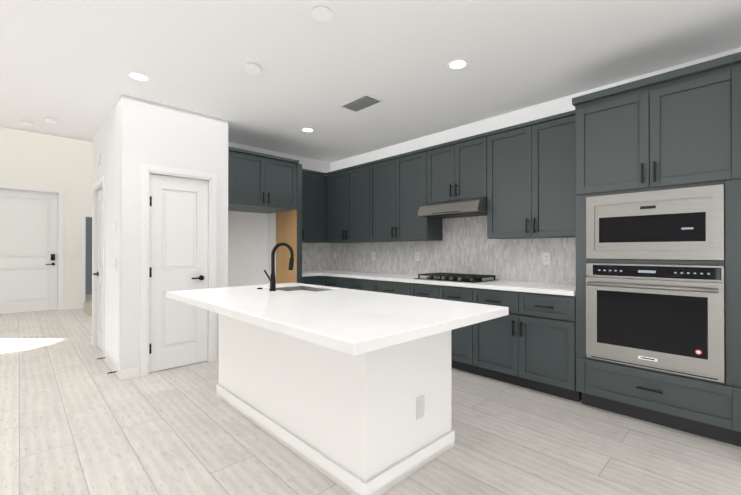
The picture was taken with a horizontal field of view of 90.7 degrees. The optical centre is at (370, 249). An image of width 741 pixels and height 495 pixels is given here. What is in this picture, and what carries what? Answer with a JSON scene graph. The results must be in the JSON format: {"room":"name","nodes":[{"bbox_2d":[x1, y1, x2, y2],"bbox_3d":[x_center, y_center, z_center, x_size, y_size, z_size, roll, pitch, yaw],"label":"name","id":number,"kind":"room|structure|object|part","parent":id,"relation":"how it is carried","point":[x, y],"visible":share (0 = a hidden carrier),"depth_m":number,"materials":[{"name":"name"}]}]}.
{"room":"kitchen","nodes":[
{"label":"kitchen","id":0,"kind":"room"},
{"bbox_2d":[0,124,92,141],"bbox_3d":[-4.699,-2.265,4.147,9.300,1.558,0.118,0,0,-44],"label":"wall","id":1,"kind":"structure","parent":0,"point":[41,132],"depth_m":4.68,"materials":[{"name":"white paint"}]},
{"bbox_2d":[0,127,92,309],"bbox_3d":[-7.431,-0.884,6.868,8.858,4.298,0.140,0,0,-44],"label":"wall","id":2,"kind":"structure","parent":0,"point":[32,159],"depth_m":7.71,"materials":[{"name":"beige paint"}]},
{"bbox_2d":[0,189,57,313],"bbox_3d":[-6.945,0.042,7.330,1.026,2.431,0.038,0,0,-44],"label":"front door","id":3,"kind":"structure","parent":2,"relation":"in","point":[28,239],"depth_m":7.36,"materials":[{"name":"white paint"}]},
{"bbox_2d":[0,184,63,309],"bbox_3d":[-6.940,0.001,7.326,1.210,2.532,0.156,0,0,-44],"label":"door frame","id":4,"kind":"structure","parent":2,"relation":"attached to","point":[60,192],"depth_m":7.65,"materials":[{"name":"white wood"}]},
{"bbox_2d":[64,304,79,309],"bbox_3d":[-6.354,1.219,7.789,0.275,0.100,0.014,0,0,-44],"label":"baseboard","id":5,"kind":"structure","parent":2,"relation":"attached to","point":[71,306],"depth_m":7.79,"materials":[{"name":"white wood"}]},
{"bbox_2d":[81,213,91,307],"bbox_3d":[-5.982,0.240,8.247,0.870,2.062,0.156,0,0,-44],"label":"door frame","id":6,"kind":"structure","parent":2,"relation":"attached to","point":[83,243],"depth_m":7.92,"materials":[{"name":"white wood"}]},
{"bbox_2d":[85,217,91,294],"bbox_3d":[-7.764,-0.020,10.541,2.520,2.600,0.100,0,0,-44],"label":"wall","id":7,"kind":"structure","parent":0,"point":[88,283],"depth_m":10.29,"materials":[{"name":"grey paint"}]},
{"bbox_2d":[92,98,119,366],"bbox_3d":[-3.059,-0.114,4.287,0.110,2.738,1.838,0,0,-44],"label":"wall","id":8,"kind":"structure","parent":0,"point":[106,142],"depth_m":3.91,"materials":[{"name":"white paint"}]},
{"bbox_2d":[92,175,104,359],"bbox_3d":[-3.300,0.205,4.525,0.126,2.102,0.880,0,0,-44],"label":"door frame","id":9,"kind":"structure","parent":8,"relation":"attached to","point":[98,184],"depth_m":4.75,"materials":[{"name":"white wood"}]},
{"bbox_2d":[97,187,102,349],"bbox_3d":[-3.299,0.241,4.526,0.038,2.011,0.716,0,0,-44],"label":"closet door","id":10,"kind":"structure","parent":8,"relation":"in","point":[100,267],"depth_m":4.63,"materials":[{"name":"white paint"}]},
{"bbox_2d":[113,260,116,271],"bbox_3d":[-2.595,0.164,3.711,0.014,0.115,0.110,0,0,-44],"label":"light switch","id":11,"kind":"object","parent":8,"relation":"attached to","point":[114,261],"depth_m":3.68,"materials":[{"name":"white plastic"}]},
{"bbox_2d":[104,351,125,380],"bbox_3d":[-2.695,1.203,3.827,0.037,0.100,0.937,0,0,-44],"label":"baseboard","id":12,"kind":"structure","parent":8,"relation":"attached to","point":[125,374],"depth_m":3.65,"materials":[{"name":"white wood"}]},
{"bbox_2d":[119,95,227,375],"bbox_3d":[-2.051,-0.116,3.903,1.030,2.738,0.110,0,0,-44],"label":"wall","id":13,"kind":"structure","parent":0,"point":[153,133],"depth_m":3.65,"materials":[{"name":"white paint"}]},
{"bbox_2d":[149,174,207,371],"bbox_3d":[-2.021,0.238,3.881,0.580,2.011,0.096,0,0,-44],"label":"pantry door","id":14,"kind":"structure","parent":13,"relation":"in","point":[178,333],"depth_m":3.87,"materials":[{"name":"white paint"}]},
{"bbox_3d":[-2.023,0.258,3.853,0.538,1.590,0.058,0,0,-44],"label":"pantry door hardware","id":15,"kind":"part","parent":14,"relation":"part of","materials":[{"name":"white wood"}]},
{"bbox_2d":[140,163,216,376],"bbox_3d":[-2.038,0.202,3.903,0.740,2.102,0.126,0,0,-44],"label":"door frame","id":16,"kind":"structure","parent":13,"relation":"attached to","point":[147,170],"depth_m":3.68,"materials":[{"name":"white wood"}]},
{"bbox_2d":[267,213,275,283],"bbox_3d":[-1.439,0.365,5.349,0.020,1.788,0.246,0,0,-44],"label":"wall","id":17,"kind":"structure","parent":0,"point":[271,230],"depth_m":5.37,"materials":[{"name":"white paint"}]},
{"bbox_2d":[228,142,329,286],"bbox_3d":[-1.484,-0.109,5.565,2.088,2.738,0.120,0,0,-44],"label":"wall","id":18,"kind":"structure","parent":0,"point":[247,248],"depth_m":5.25,"materials":[{"name":"white paint"}]},
{"bbox_2d":[228,147,299,213],"bbox_3d":[-1.570,-0.856,4.826,0.940,0.645,0.830,0,0,-44],"label":"upper cabinet","id":19,"kind":"object","parent":18,"relation":"attached to","point":[258,182],"depth_m":4.55,"materials":[{"name":"wood"}]},
{"bbox_3d":[-1.167,0.363,5.060,0.012,1.789,0.546,0,0,-44],"label":"fridge panel","id":20,"kind":"part","parent":19,"relation":"part of","materials":[{"name":"brown wood"}]},
{"bbox_2d":[272,212,299,243],"bbox_3d":[-1.280,-0.656,5.441,0.334,1.099,0.345,0,0,-44],"label":"panel","id":21,"kind":"object","parent":18,"relation":"attached to","point":[287,223],"depth_m":5.01,"materials":[{"name":"wood"}]},
{"bbox_2d":[300,168,315,243],"bbox_3d":[-0.977,-0.654,5.733,0.508,1.099,0.345,0,0,-44],"label":"upper cabinet","id":22,"kind":"object","parent":18,"relation":"attached to","point":[307,177],"depth_m":5.55,"materials":[{"name":"wood"}]},
{"bbox_2d":[0,295,740,494],"bbox_3d":[-3.087,1.300,2.962,10.000,0.100,18.500,0,0,-44],"label":"floor","id":23,"kind":"structure","parent":0,"point":[76,418],"depth_m":2.36,"materials":[{"name":"beige wood"}]},
{"bbox_2d":[84,302,91,315],"bbox_3d":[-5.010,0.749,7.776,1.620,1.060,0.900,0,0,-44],"label":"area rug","id":24,"kind":"object","parent":23,"relation":"on","point":[88,308],"visible":0.08,"depth_m":7.13,"materials":[{"name":"beige fabric"}]},
{"bbox_2d":[276,276,323,285],"bbox_3d":[-1.106,0.821,5.412,0.550,0.875,0.620,0,0,-44],"label":"base cabinet","id":25,"kind":"object","parent":23,"relation":"on","point":[279,279],"depth_m":5.16,"materials":[{"name":"wood"}]},
{"bbox_2d":[324,280,343,287],"bbox_3d":[-0.313,0.821,5.403,0.620,0.875,0.516,0,0,-44],"label":"base cabinet","id":26,"kind":"object","parent":23,"relation":"on","point":[331,283],"depth_m":5.19,"materials":[{"name":"wood"}]},
{"bbox_2d":[216,314,454,494],"bbox_3d":[-0.389,0.813,2.723,0.781,0.877,1.864,0,0,-44],"label":"kitchen island","id":27,"kind":"object","parent":23,"relation":"on","point":[349,390],"depth_m":2.09,"materials":[{"name":"white paint"}]},
{"bbox_2d":[166,283,508,357],"bbox_3d":[-0.411,0.350,2.467,1.165,0.045,2.230,0,0,-44],"label":"island countertop","id":28,"kind":"structure","parent":27,"relation":"on","point":[352,322],"depth_m":1.92,"materials":[{"name":"white stone"}]},
{"bbox_2d":[254,242,293,289],"bbox_3d":[-0.785,0.137,3.034,0.224,0.385,0.250,0,0,-44],"label":"faucet","id":29,"kind":"object","parent":28,"relation":"on","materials":[{"name":"black metal"}]},
{"bbox_2d":[278,286,317,289],"bbox_3d":[-0.585,0.465,3.091,0.379,0.249,0.548,0,0,-44],"label":"sink","id":30,"kind":"object","parent":28,"relation":"in","point":[279,287],"depth_m":3.33,"materials":[{"name":"grey metal"}]},
{"bbox_2d":[416,395,424,419],"bbox_3d":[0.288,0.906,2.098,0.075,0.120,0.008,0,0,-44],"label":"outlet","id":31,"kind":"object","parent":27,"relation":"attached to","point":[420,399],"depth_m":2.09,"materials":[{"name":"white plastic"}]},
{"bbox_2d":[344,284,371,290],"bbox_3d":[0.059,0.820,5.016,0.620,0.875,0.558,0,0,-44],"label":"base cabinet","id":32,"kind":"object","parent":23,"relation":"on","point":[366,287],"depth_m":4.78,"materials":[{"name":"wood"}]},
{"bbox_2d":[372,284,411,295],"bbox_3d":[0.465,0.818,4.595,0.620,0.875,0.611,0,0,-44],"label":"base cabinet","id":33,"kind":"object","parent":23,"relation":"on","point":[401,291],"depth_m":4.34,"materials":[{"name":"wood"}]},
{"bbox_2d":[412,288,471,372],"bbox_3d":[0.950,0.816,4.090,0.620,0.875,0.789,0,0,-44],"label":"base cabinet","id":34,"kind":"object","parent":23,"relation":"on","point":[461,338],"depth_m":3.72,"materials":[{"name":"wood"}]},
{"bbox_2d":[472,296,567,398],"bbox_3d":[1.542,0.814,3.475,0.620,0.875,0.920,0,0,-44],"label":"base cabinet","id":35,"kind":"object","parent":23,"relation":"on","point":[527,347],"depth_m":3.22,"materials":[{"name":"wood"}]},
{"bbox_2d":[276,268,571,303],"bbox_3d":[0.282,0.359,4.395,1.136,0.039,3.989,0,0,-44],"label":"countertop","id":36,"kind":"structure","parent":35,"relation":"on","point":[509,289],"depth_m":3.83,"materials":[{"name":"white stone"}]},
{"bbox_2d":[414,272,497,282],"bbox_3d":[0.943,0.311,4.082,0.513,0.056,0.768,0,0,-44],"label":"gas cooktop","id":37,"kind":"object","parent":36,"relation":"in","point":[446,277],"depth_m":3.95,"materials":[{"name":"black metal"}]},
{"bbox_2d":[568,52,740,446],"bbox_3d":[2.180,0.021,2.789,0.655,2.455,0.975,0,0,-44],"label":"tall cabinet","id":38,"kind":"object","parent":23,"relation":"on","point":[618,207],"depth_m":2.53,"materials":[{"name":"wood"}]},
{"bbox_2d":[586,263,724,382],"bbox_3d":[2.125,0.474,2.742,0.637,0.734,0.774,0,0,-44],"label":"wall oven","id":39,"kind":"object","parent":38,"relation":"in","point":[668,319],"depth_m":2.52,"materials":[{"name":"silver metal"}]},
{"bbox_2d":[0,0,740,162],"bbox_3d":[-0.792,-1.562,0.083,9.300,0.120,11.150,0,0,-44],"label":"ceiling","id":40,"kind":"structure","parent":0,"point":[68,65],"depth_m":2.84,"materials":[{"name":"paint"}]},
{"bbox_2d":[20,120,32,125],"bbox_3d":[-3.943,-1.468,4.195,0.102,0.035,0.209,0,0,-44],"label":"recessed light","id":41,"kind":"object","parent":40,"relation":"in","point":[24,122],"depth_m":4.23,"materials":[{"name":"white plastic"}]},
{"bbox_2d":[45,117,56,122],"bbox_3d":[-3.594,-1.468,4.117,0.097,0.035,0.199,0,0,-44],"label":"recessed light","id":42,"kind":"object","parent":40,"relation":"in","point":[51,120],"depth_m":4.15,"materials":[{"name":"white plastic"}]},
{"bbox_2d":[127,72,149,80],"bbox_3d":[-1.951,-1.472,3.080,0.159,0.035,0.167,0,0,-44],"label":"recessed light","id":43,"kind":"object","parent":40,"relation":"in","point":[138,76],"depth_m":3.15,"materials":[{"name":"white plastic"}]},
{"bbox_2d":[244,63,260,74],"bbox_3d":[-0.948,-1.473,2.951,0.149,0.035,0.183,0,0,-44],"label":"smoke detector","id":44,"kind":"object","parent":40,"relation":"in","point":[251,68],"depth_m":2.96,"materials":[{"name":"white plastic"}]},
{"bbox_2d":[301,128,314,131],"bbox_3d":[-0.762,-1.467,4.441,0.168,0.035,0.168,0,0,-44],"label":"recessed light","id":45,"kind":"object","parent":40,"relation":"in","point":[302,129],"depth_m":4.54,"materials":[{"name":"white plastic"}]},
{"bbox_2d":[311,6,332,20],"bbox_3d":[-0.300,-1.475,2.264,0.135,0.035,0.141,0,0,-44],"label":"recessed light","id":46,"kind":"object","parent":40,"relation":"in","point":[321,13],"depth_m":2.29,"materials":[{"name":"white plastic"}]},
{"bbox_2d":[314,9,329,19],"bbox_3d":[-0.307,-1.480,2.304,0.104,0.002,0.104,0,0,-44],"label":"speaker grille","id":47,"kind":"object","parent":46,"relation":"attached to","point":[319,14],"depth_m":2.30,"materials":[{"name":"white plastic"}]},
{"bbox_2d":[337,93,385,112],"bbox_3d":[-0.094,-1.470,3.652,0.276,0.035,0.443,0,0,-44],"label":"air vent","id":48,"kind":"object","parent":40,"relation":"in","point":[361,103],"depth_m":3.72,"materials":[{"name":"white plastic"}]},
{"bbox_2d":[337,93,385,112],"bbox_3d":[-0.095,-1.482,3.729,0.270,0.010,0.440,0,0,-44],"label":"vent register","id":49,"kind":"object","parent":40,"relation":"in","point":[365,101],"depth_m":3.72,"materials":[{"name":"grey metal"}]},
{"bbox_2d":[447,59,468,69],"bbox_3d":[0.687,-1.473,2.877,0.169,0.035,0.167,0,0,-44],"label":"recessed light","id":50,"kind":"object","parent":40,"relation":"in","point":[456,64],"depth_m":2.94,"materials":[{"name":"white plastic"}]},
{"bbox_2d":[330,47,740,284],"bbox_3d":[-0.154,-0.889,5.794,0.138,4.300,18.500,0,0,-44],"label":"wall","id":51,"kind":"structure","parent":0,"point":[546,109],"depth_m":4.09,"materials":[{"name":"white paint"}]},
{"bbox_2d":[316,150,435,243],"bbox_3d":[0.040,-0.657,5.122,0.510,1.099,1.975,0,0,-44],"label":"upper cabinet","id":52,"kind":"object","parent":51,"relation":"attached to","point":[373,202],"depth_m":5.07,"materials":[{"name":"wood"}]},
{"bbox_2d":[416,134,479,239],"bbox_3d":[0.993,-0.661,4.131,0.510,1.099,0.775,0,0,-44],"label":"upper cabinet","id":53,"kind":"object","parent":51,"relation":"attached to","point":[448,173],"depth_m":4.21,"materials":[{"name":"wood"}]},
{"bbox_2d":[418,197,486,218],"bbox_3d":[0.992,-0.461,4.129,0.510,0.163,0.769,0,0,-44],"label":"range hood","id":54,"kind":"object","parent":53,"relation":"attached to","point":[461,207],"depth_m":3.99,"materials":[{"name":"silver metal"}]},
{"bbox_2d":[480,112,567,239],"bbox_3d":[1.582,-0.663,3.519,0.510,1.099,0.924,0,0,-44],"label":"upper cabinet","id":55,"kind":"object","parent":51,"relation":"attached to","point":[524,166],"depth_m":3.51,"materials":[{"name":"wood"}]}
]}

